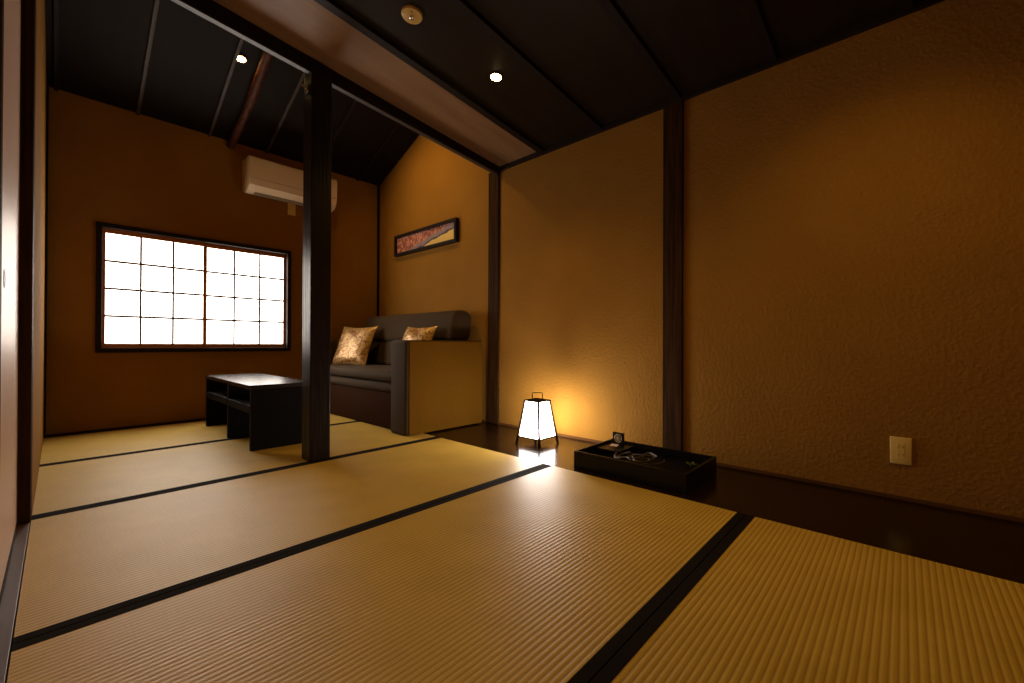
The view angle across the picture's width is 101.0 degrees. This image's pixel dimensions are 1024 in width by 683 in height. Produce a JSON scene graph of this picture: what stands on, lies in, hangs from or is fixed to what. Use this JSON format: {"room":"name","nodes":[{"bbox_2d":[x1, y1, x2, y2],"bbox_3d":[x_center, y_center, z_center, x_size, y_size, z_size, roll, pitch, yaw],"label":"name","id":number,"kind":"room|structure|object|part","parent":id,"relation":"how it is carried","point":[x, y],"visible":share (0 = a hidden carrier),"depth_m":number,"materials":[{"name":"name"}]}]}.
{"room":"traditional dwelling","nodes":[
{"label":"traditional dwelling","id":0,"kind":"room"},
{"bbox_2d":[18,0,45,524],"bbox_3d":[-2.565,-0.941,2.236,1.898,3.300,0.100,0,0,43],"label":"wall","id":1,"kind":"structure","parent":0,"point":[40,89],"depth_m":2.04,"materials":[{"name":"paint"}]},
{"bbox_2d":[0,0,1,137],"bbox_3d":[-0.445,-0.506,0.273,2.124,2.330,0.020,0,0,43],"label":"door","id":2,"kind":"structure","parent":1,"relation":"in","point":[0,0],"depth_m":1.00,"materials":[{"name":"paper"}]},
{"bbox_2d":[0,0,21,602],"bbox_3d":[-1.502,-0.505,1.257,0.762,2.330,0.020,0,0,43],"label":"door","id":3,"kind":"structure","parent":1,"relation":"in","point":[11,26],"depth_m":1.24,"materials":[{"name":"paper"}]},
{"bbox_3d":[-1.337,-0.166,1.110,0.052,0.052,0.004,0,0,43],"label":"finger pull","id":4,"kind":"part","parent":3,"relation":"part of","materials":[{"name":"paint"}]},
{"bbox_2d":[0,523,29,682],"bbox_3d":[-0.729,0.676,0.490,2.935,0.034,0.133,0,0,43],"label":"trim","id":5,"kind":"structure","parent":1,"relation":"attached to","point":[9,603],"depth_m":1.09,"materials":[{"name":"brown wood"}]},
{"bbox_2d":[18,0,35,523],"bbox_3d":[-1.830,-0.513,1.549,0.120,2.345,0.100,0,0,43],"label":"wall post","id":6,"kind":"object","parent":1,"relation":"attached to","point":[28,6],"visible":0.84,"depth_m":1.53,"materials":[{"name":"brown wood"}]},
{"bbox_2d":[43,82,48,437],"bbox_3d":[-3.205,-0.560,2.905,0.050,2.440,0.012,0,0,43],"label":"trim","id":7,"kind":"structure","parent":1,"relation":"attached to","point":[47,83],"depth_m":2.89,"materials":[{"name":"brown wood"}]},
{"bbox_2d":[46,87,376,436],"bbox_3d":[-2.450,-0.558,3.826,0.100,2.550,2.860,0,0,43],"label":"wall","id":8,"kind":"structure","parent":0,"point":[107,163],"depth_m":3.33,"materials":[{"name":"paint"}]},
{"bbox_2d":[53,0,58,90],"bbox_3d":[-2.496,-2.151,2.311,1.903,0.793,0.022,0,0,43],"label":"trim","id":9,"kind":"structure","parent":8,"relation":"attached to","point":[55,2],"depth_m":2.68,"materials":[{"name":"brown wood"}]},
{"bbox_2d":[46,418,205,436],"bbox_3d":[-2.373,0.660,3.831,0.006,0.014,2.515,0,0,43],"label":"baseboard","id":10,"kind":"structure","parent":8,"relation":"attached to","point":[59,434],"depth_m":3.20,"materials":[{"name":"brown wood"}]},
{"bbox_2d":[95,221,290,352],"bbox_3d":[-2.622,-0.394,3.611,0.102,0.962,1.343,0,0,43],"label":"window","id":11,"kind":"structure","parent":8,"relation":"in","point":[156,291],"depth_m":3.50,"materials":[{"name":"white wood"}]},
{"bbox_3d":[-2.829,-0.396,3.367,0.022,0.896,0.638,0,0,43],"label":"shoji sash","id":12,"kind":"part","parent":11,"relation":"part of","materials":[{"name":"white paper"}]},
{"bbox_3d":[-2.416,-0.392,3.849,0.022,0.896,0.647,0,0,43],"label":"shoji sash","id":13,"kind":"part","parent":11,"relation":"part of","materials":[{"name":"white paper"}]},
{"bbox_2d":[242,155,336,211],"bbox_3d":[-2.077,-1.461,3.988,0.226,0.312,0.765,0,0,43],"label":"air conditioner","id":14,"kind":"object","parent":8,"relation":"attached to","point":[260,177],"visible":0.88,"depth_m":3.79,"materials":[{"name":"plastic"}]},
{"bbox_2d":[253,192,302,205],"bbox_3d":[-2.067,-1.311,3.978,0.055,0.012,0.645,0,0,43],"label":"vent","id":15,"kind":"object","parent":14,"relation":"attached to","point":[262,194],"depth_m":3.87,"materials":[{"name":"plastic"}]},
{"bbox_3d":[-1.997,-1.508,3.914,0.008,0.173,0.757,0,0,43],"label":"panel","id":16,"kind":"part","parent":14,"relation":"part of","materials":[{"name":"plastic"}]},
{"bbox_2d":[288,203,295,215],"bbox_3d":[-2.132,-1.278,4.086,0.012,0.112,0.070,0,0,43],"label":"wall plate","id":17,"kind":"object","parent":8,"relation":"attached to","point":[291,207],"visible":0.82,"depth_m":4.08,"materials":[{"name":"white plastic"}]},
{"bbox_2d":[332,100,357,142],"bbox_3d":[-1.283,-2.141,3.614,1.903,0.793,0.022,0,0,43],"label":"trim","id":18,"kind":"structure","parent":8,"relation":"attached to","point":[355,101],"depth_m":3.83,"materials":[{"name":"brown wood"}]},
{"bbox_2d":[356,122,398,180],"bbox_3d":[-0.984,-2.139,3.936,1.903,0.793,0.022,0,0,43],"label":"trim","id":19,"kind":"structure","parent":8,"relation":"attached to","point":[397,123],"depth_m":4.27,"materials":[{"name":"brown wood"}]},
{"bbox_2d":[45,0,419,184],"bbox_3d":[-1.666,-2.202,3.202,1.898,0.878,2.525,0,0,43],"label":"ceiling","id":20,"kind":"structure","parent":0,"point":[103,43],"depth_m":3.13,"materials":[{"name":"black wood"}]},
{"bbox_2d":[136,0,159,115],"bbox_3d":[-2.203,-2.149,2.626,1.903,0.793,0.022,0,0,43],"label":"trim","id":21,"kind":"structure","parent":20,"relation":"attached to","point":[156,2],"depth_m":2.90,"materials":[{"name":"brown wood"}]},
{"bbox_2d":[208,38,243,136],"bbox_3d":[-1.889,-2.146,2.962,1.903,0.793,0.022,0,0,43],"label":"trim","id":22,"kind":"structure","parent":20,"relation":"attached to","point":[240,42],"depth_m":3.25,"materials":[{"name":"brown wood"}]},
{"bbox_2d":[237,54,247,62],"bbox_3d":[-1.996,-2.078,3.109,0.085,0.019,0.086,0,0,38],"label":"recessed light","id":23,"kind":"object","parent":20,"relation":"in","point":[241,58],"visible":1,"depth_m":3.10,"materials":[{"name":"paint"}]},
{"bbox_3d":[-1.996,-2.075,3.108,0.062,0.010,0.062,-12,-8,42],"label":"bulb","id":24,"kind":"part","parent":23,"relation":"part of","materials":[{"name":"white glass"}]},
{"bbox_2d":[226,50,272,148],"bbox_3d":[-1.808,-2.081,3.113,1.815,0.785,0.088,0,0,42],"label":"rafter","id":25,"kind":"object","parent":20,"relation":"attached to","point":[265,60],"visible":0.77,"depth_m":3.34,"materials":[{"name":"brown wood"}]},
{"bbox_2d":[265,72,303,153],"bbox_3d":[-1.590,-2.144,3.284,1.903,0.793,0.022,0,0,43],"label":"trim","id":26,"kind":"structure","parent":20,"relation":"attached to","point":[298,85],"depth_m":3.59,"materials":[{"name":"brown wood"}]},
{"bbox_2d":[213,0,535,166],"bbox_3d":[-0.866,-1.569,2.306,0.429,0.278,2.740,0,0,43],"label":"ceiling beam","id":27,"kind":"structure","parent":0,"point":[307,26],"depth_m":2.41,"materials":[{"name":"brown wood"}]},
{"bbox_2d":[334,0,915,147],"bbox_3d":[0.075,-1.612,1.417,3.020,0.356,2.760,0,0,43],"label":"ceiling","id":28,"kind":"structure","parent":0,"point":[696,43],"depth_m":2.12,"materials":[{"name":"black wood"}]},
{"bbox_2d":[171,0,500,174],"bbox_3d":[-1.035,-1.543,2.464,0.034,0.349,2.740,0,0,43],"label":"ceiling beam","id":29,"kind":"structure","parent":28,"relation":"attached to","point":[210,10],"depth_m":2.34,"materials":[{"name":"brown wood"}]},
{"bbox_2d":[401,5,422,23],"bbox_3d":[-0.478,-1.555,2.017,0.100,0.030,0.100,0,0,-43],"label":"ceiling detector","id":30,"kind":"object","parent":28,"relation":"attached to","point":[411,14],"visible":1,"depth_m":2.00,"materials":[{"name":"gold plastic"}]},
{"bbox_2d":[314,0,543,152],"bbox_3d":[-0.701,-1.562,2.153,0.050,0.300,2.742,0,0,43],"label":"trim","id":31,"kind":"structure","parent":28,"relation":"attached to","point":[332,6],"depth_m":2.34,"materials":[{"name":"brown wood"}]},
{"bbox_2d":[488,72,503,82],"bbox_3d":[-0.091,-1.504,2.405,0.086,0.016,0.086,0,0,-42],"label":"recessed light","id":32,"kind":"object","parent":28,"relation":"in","point":[496,77],"visible":1,"depth_m":2.40,"materials":[{"name":"paint"}]},
{"bbox_3d":[-0.091,-1.501,2.405,0.062,0.010,0.062,0,-6,43],"label":"bulb","id":33,"kind":"part","parent":32,"relation":"part of","materials":[{"name":"white glass"}]},
{"bbox_2d":[379,0,1023,517],"bbox_3d":[0.340,-0.926,3.119,4.950,3.300,0.100,0,0,43],"label":"wall","id":34,"kind":"structure","parent":0,"point":[853,216],"depth_m":2.07,"materials":[{"name":"paint"}]},
{"bbox_2d":[377,184,379,315],"bbox_3d":[-1.507,-0.546,4.751,0.022,2.440,0.022,0,0,43],"label":"trim","id":35,"kind":"structure","parent":34,"relation":"attached to","point":[378,185],"depth_m":4.74,"materials":[{"name":"brown wood"}]},
{"bbox_2d":[394,217,458,256],"bbox_3d":[-0.865,-1.006,4.143,1.020,0.216,0.042,0,0,43],"label":"framed picture","id":36,"kind":"object","parent":34,"relation":"attached to","point":[446,232],"visible":1,"depth_m":4.09,"materials":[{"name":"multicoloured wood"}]},
{"bbox_2d":[397,222,453,252],"bbox_3d":[-0.861,-1.006,4.147,0.964,0.160,0.008,0,0,43],"label":"print","id":37,"kind":"object","parent":36,"relation":"attached to","point":[440,233],"depth_m":4.12},
{"bbox_2d":[488,173,499,423],"bbox_3d":[-0.145,-0.366,3.499,0.118,2.080,0.038,0,0,43],"label":"wall post","id":38,"kind":"object","parent":34,"relation":"attached to","point":[494,180],"visible":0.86,"depth_m":3.48,"materials":[{"name":"brown wood"}]},
{"bbox_2d":[446,0,601,130],"bbox_3d":[-0.343,-1.562,1.819,0.050,0.300,2.742,0,0,43],"label":"trim","id":39,"kind":"structure","parent":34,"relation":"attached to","point":[462,6],"depth_m":2.23,"materials":[{"name":"brown wood"}]},
{"bbox_2d":[595,0,680,100],"bbox_3d":[0.038,-1.562,1.465,0.050,0.300,2.742,0,0,43],"label":"trim","id":40,"kind":"structure","parent":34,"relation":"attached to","point":[609,7],"depth_m":2.09,"materials":[{"name":"brown wood"}]},
{"bbox_2d":[663,100,683,450],"bbox_3d":[0.949,-0.361,2.481,0.115,2.070,0.038,0,0,43],"label":"wall post","id":41,"kind":"object","parent":34,"relation":"attached to","point":[673,114],"visible":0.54,"depth_m":2.46,"materials":[{"name":"brown wood"}]},
{"bbox_2d":[499,0,944,170],"bbox_3d":[1.008,-1.411,2.420,3.020,0.038,0.020,0,0,43],"label":"trim","id":42,"kind":"structure","parent":34,"relation":"attached to","point":[918,5],"depth_m":2.19,"materials":[{"name":"brown wood"}]},
{"bbox_2d":[482,419,1023,522],"bbox_3d":[0.298,0.668,3.073,4.950,0.017,0.007,0,0,43],"label":"baseboard","id":43,"kind":"structure","parent":34,"relation":"attached to","point":[936,504],"depth_m":1.89,"materials":[{"name":"brown wood"}]},
{"bbox_2d":[740,0,777,63],"bbox_3d":[0.390,-1.562,1.138,0.050,0.300,2.742,0,0,43],"label":"trim","id":44,"kind":"structure","parent":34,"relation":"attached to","point":[752,9],"depth_m":1.94,"materials":[{"name":"brown wood"}]},
{"bbox_2d":[890,436,911,465],"bbox_3d":[1.661,0.467,1.803,0.070,0.116,0.011,0,0,43],"label":"wall outlet","id":45,"kind":"object","parent":34,"relation":"attached to","point":[900,447],"visible":1,"depth_m":1.80,"materials":[{"name":"white plastic"}]},
{"bbox_2d":[896,0,912,12],"bbox_3d":[0.748,-1.562,0.805,0.050,0.300,2.742,0,0,43],"label":"trim","id":46,"kind":"structure","parent":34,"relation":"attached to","point":[902,5],"depth_m":1.77,"materials":[{"name":"brown wood"}]},
{"bbox_2d":[424,421,1023,583],"bbox_3d":[0.084,0.691,2.843,4.950,0.031,0.635,0,0,43],"label":"floor plank","id":47,"kind":"structure","parent":0,"point":[991,546],"depth_m":1.68,"materials":[{"name":"brown wood"}]},
{"bbox_2d":[330,310,481,435],"bbox_3d":[-1.130,0.201,3.842,1.792,0.938,0.769,0,0,43],"label":"sofa","id":48,"kind":"object","parent":47,"relation":"on","point":[404,387],"visible":0.76,"depth_m":3.31,"materials":[{"name":"fabric"}]},
{"bbox_3d":[-1.741,0.331,4.383,0.160,0.678,0.730,0,0,43],"label":"armrest","id":49,"kind":"part","parent":48,"relation":"part of","materials":[{"name":"fabric"}]},
{"bbox_2d":[332,326,377,364],"bbox_3d":[-1.559,0.041,4.175,0.432,0.393,0.214,0,0,21],"label":"cushion","id":50,"kind":"object","parent":48,"relation":"on","point":[354,345],"visible":1,"depth_m":4.11,"materials":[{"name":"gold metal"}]},
{"bbox_2d":[330,363,390,381],"bbox_3d":[-1.210,0.269,3.805,1.395,0.085,0.552,0,0,43],"label":"seat cushion","id":51,"kind":"object","parent":48,"relation":"on","point":[370,372],"depth_m":3.57,"materials":[{"name":"fabric"}]},
{"bbox_2d":[330,375,390,392],"bbox_3d":[-1.208,0.354,3.808,1.393,0.074,0.545,0,0,43],"label":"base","id":52,"kind":"object","parent":48,"relation":"on","point":[363,384],"depth_m":3.49,"materials":[{"name":"fabric"}]},
{"bbox_2d":[365,310,470,340],"bbox_3d":[-0.964,-0.134,4.054,1.505,0.265,0.236,0,0,43],"label":"cushion","id":53,"kind":"object","parent":48,"relation":"on","point":[451,325],"depth_m":3.74,"materials":[{"name":"fabric"}]},
{"bbox_2d":[402,326,436,339],"bbox_3d":[-0.819,0.037,3.575,0.372,0.337,0.194,0,0,35],"label":"cushion","id":54,"kind":"object","parent":48,"relation":"on","point":[428,333],"visible":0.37,"depth_m":3.53,"materials":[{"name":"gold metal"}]},
{"bbox_3d":[-0.570,0.331,3.293,0.209,0.678,0.730,0,0,43],"label":"armrest","id":55,"kind":"part","parent":48,"relation":"part of","materials":[{"name":"fabric"}]},
{"bbox_3d":[-0.491,0.333,3.229,0.022,0.666,0.700,0,0,43],"label":"panel","id":56,"kind":"part","parent":48,"relation":"part of","materials":[{"name":"fabric"}]},
{"bbox_2d":[515,392,558,447],"bbox_3d":[0.168,0.508,2.804,0.212,0.341,0.212,0,0,43],"label":"paper lantern","id":57,"kind":"object","parent":47,"relation":"on","point":[537,422],"visible":1,"depth_m":2.76,"materials":[{"name":"white paper"}]},
{"bbox_3d":[0.057,0.533,2.800,0.073,0.291,0.018,0,0,-3],"label":"leg","id":58,"kind":"part","parent":57,"relation":"part of","materials":[{"name":"black wood"}]},
{"bbox_3d":[0.119,0.509,2.752,0.173,0.228,0.030,0,0,43],"label":"lamp shade","id":59,"kind":"part","parent":57,"relation":"part of","materials":[{"name":"white paper"}]},
{"bbox_3d":[0.167,0.627,2.803,0.189,0.011,0.189,0,0,43],"label":"frame","id":60,"kind":"part","parent":57,"relation":"part of","materials":[{"name":"black wood"}]},
{"bbox_3d":[0.168,0.387,2.804,0.116,0.006,0.116,0,0,43],"label":"plate","id":61,"kind":"part","parent":57,"relation":"part of","materials":[{"name":"black wood"}]},
{"bbox_3d":[0.168,0.391,2.804,0.127,0.011,0.127,0,0,43],"label":"frame","id":62,"kind":"part","parent":57,"relation":"part of","materials":[{"name":"black wood"}]},
{"bbox_3d":[0.172,0.533,2.693,0.018,0.291,0.073,0,0,-1],"label":"leg","id":63,"kind":"part","parent":57,"relation":"part of","materials":[{"name":"black wood"}]},
{"bbox_3d":[0.220,0.509,2.755,0.030,0.228,0.173,0,0,43],"label":"lamp shade","id":64,"kind":"part","parent":57,"relation":"part of","materials":[{"name":"white paper"}]},
{"bbox_3d":[0.278,0.534,2.807,0.073,0.291,0.018,0,0,-3],"label":"leg","id":65,"kind":"part","parent":57,"relation":"part of","materials":[{"name":"black wood"}]},
{"bbox_2d":[574,439,716,494],"bbox_3d":[0.686,0.630,2.202,0.595,0.090,0.405,0,0,43],"label":"box","id":66,"kind":"object","parent":47,"relation":"on","point":[674,475],"visible":0.76,"depth_m":2.11,"materials":[{"name":"paint"}]},
{"bbox_2d":[596,442,634,456],"bbox_3d":[0.592,0.617,2.406,0.140,0.036,0.190,0,0,43],"label":"box","id":67,"kind":"object","parent":66,"relation":"on","point":[606,450],"visible":0.76,"depth_m":2.36,"materials":[{"name":"paint"}]},
{"bbox_2d":[613,432,623,445],"bbox_3d":[0.620,0.564,2.454,0.072,0.070,0.036,0,0,43],"label":"display card","id":68,"kind":"object","parent":67,"relation":"on","point":[618,438],"visible":1,"depth_m":2.45,"materials":[{"name":"paint"}]},
{"bbox_2d":[614,452,664,464],"bbox_3d":[0.655,0.606,2.194,0.246,0.043,0.195,0,0,9],"label":"bundle","id":69,"kind":"object","parent":66,"relation":"on","point":[633,457],"visible":0.96,"depth_m":2.17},
{"bbox_2d":[595,452,699,473],"bbox_3d":[0.686,0.653,2.201,0.571,0.037,0.381,0,0,43],"label":"tray","id":70,"kind":"object","parent":66,"relation":"on","point":[672,462],"depth_m":2.16,"materials":[{"name":"paint"}]},
{"bbox_3d":[-0.643,0.733,2.135,5.050,0.066,2.860,0,0,43],"label":"floor","id":71,"kind":"structure","parent":0,"visible":0},
{"bbox_2d":[39,413,356,465],"bbox_3d":[-2.222,0.681,3.260,0.968,0.034,1.883,0,0,43],"label":"mat","id":72,"kind":"object","parent":71,"relation":"on","point":[73,447],"visible":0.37,"depth_m":2.85,"materials":[{"name":"wicker"}]},
{"bbox_2d":[32,421,435,517],"bbox_3d":[-1.511,0.681,2.599,0.968,0.034,1.883,0,0,43],"label":"mat","id":73,"kind":"object","parent":71,"relation":"on","point":[64,486],"visible":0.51,"depth_m":2.23,"materials":[{"name":"wicker"}]},
{"bbox_2d":[205,373,301,450],"bbox_3d":[-1.867,0.465,3.065,1.150,0.398,0.370,0,0,43],"label":"table","id":74,"kind":"object","parent":73,"relation":"on","point":[266,408],"visible":0.92,"depth_m":2.73,"materials":[{"name":"brown wood"}]},
{"bbox_3d":[-2.275,0.478,3.444,0.030,0.372,0.362,0,0,43],"label":"panel","id":75,"kind":"part","parent":74,"relation":"part of","materials":[{"name":"brown wood"}]},
{"bbox_2d":[212,390,226,396],"bbox_3d":[-2.054,0.403,3.239,0.571,0.018,0.346,0,0,43],"label":"shelf","id":76,"kind":"object","parent":74,"relation":"attached to","point":[215,393],"depth_m":3.19,"materials":[{"name":"brown wood"}]},
{"bbox_3d":[-1.835,0.478,3.034,0.030,0.372,0.358,0,0,43],"label":"divider panel","id":77,"kind":"part","parent":74,"relation":"part of","materials":[{"name":"brown wood"}]},
{"bbox_2d":[233,397,249,404],"bbox_3d":[-1.647,0.403,2.861,0.481,0.018,0.346,0,0,43],"label":"shelf","id":78,"kind":"object","parent":74,"relation":"attached to","point":[236,400],"depth_m":2.80,"materials":[{"name":"brown wood"}]},
{"bbox_3d":[-1.460,0.478,2.686,0.030,0.372,0.362,0,0,43],"label":"panel","id":79,"kind":"part","parent":74,"relation":"part of","materials":[{"name":"brown wood"}]},
{"bbox_2d":[302,64,331,461],"bbox_3d":[-1.112,-0.434,2.405,0.115,2.200,0.113,0,0,43],"label":"wooden post","id":80,"kind":"object","parent":73,"relation":"on","point":[317,144],"visible":0.99,"depth_m":2.36,"materials":[{"name":"brown wood"}]},
{"bbox_2d":[301,83,308,92],"bbox_3d":[-1.160,-1.420,2.358,0.040,0.040,0.033,0,0,43],"label":"metal fitting","id":81,"kind":"object","parent":80,"relation":"attached to","point":[306,87],"visible":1,"depth_m":2.36,"materials":[{"name":"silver metal"}]},
{"bbox_2d":[13,437,547,643],"bbox_3d":[-0.800,0.681,1.938,0.968,0.034,1.883,0,0,43],"label":"mat","id":82,"kind":"object","parent":71,"relation":"on","point":[85,563],"visible":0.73,"depth_m":1.55,"materials":[{"name":"wicker"}]},
{"bbox_2d":[7,465,745,682],"bbox_3d":[-0.090,0.681,1.277,0.968,0.034,1.883,0,0,43],"label":"mat","id":83,"kind":"object","parent":71,"relation":"on","point":[544,574],"visible":0.9,"depth_m":1.08,"materials":[{"name":"wicker"}]},
{"bbox_2d":[590,514,1023,682],"bbox_3d":[0.621,0.681,0.616,0.968,0.034,1.883,0,0,43],"label":"mat","id":84,"kind":"object","parent":71,"relation":"on","point":[773,602],"visible":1,"depth_m":1.00,"materials":[{"name":"wicker"}]}
]}

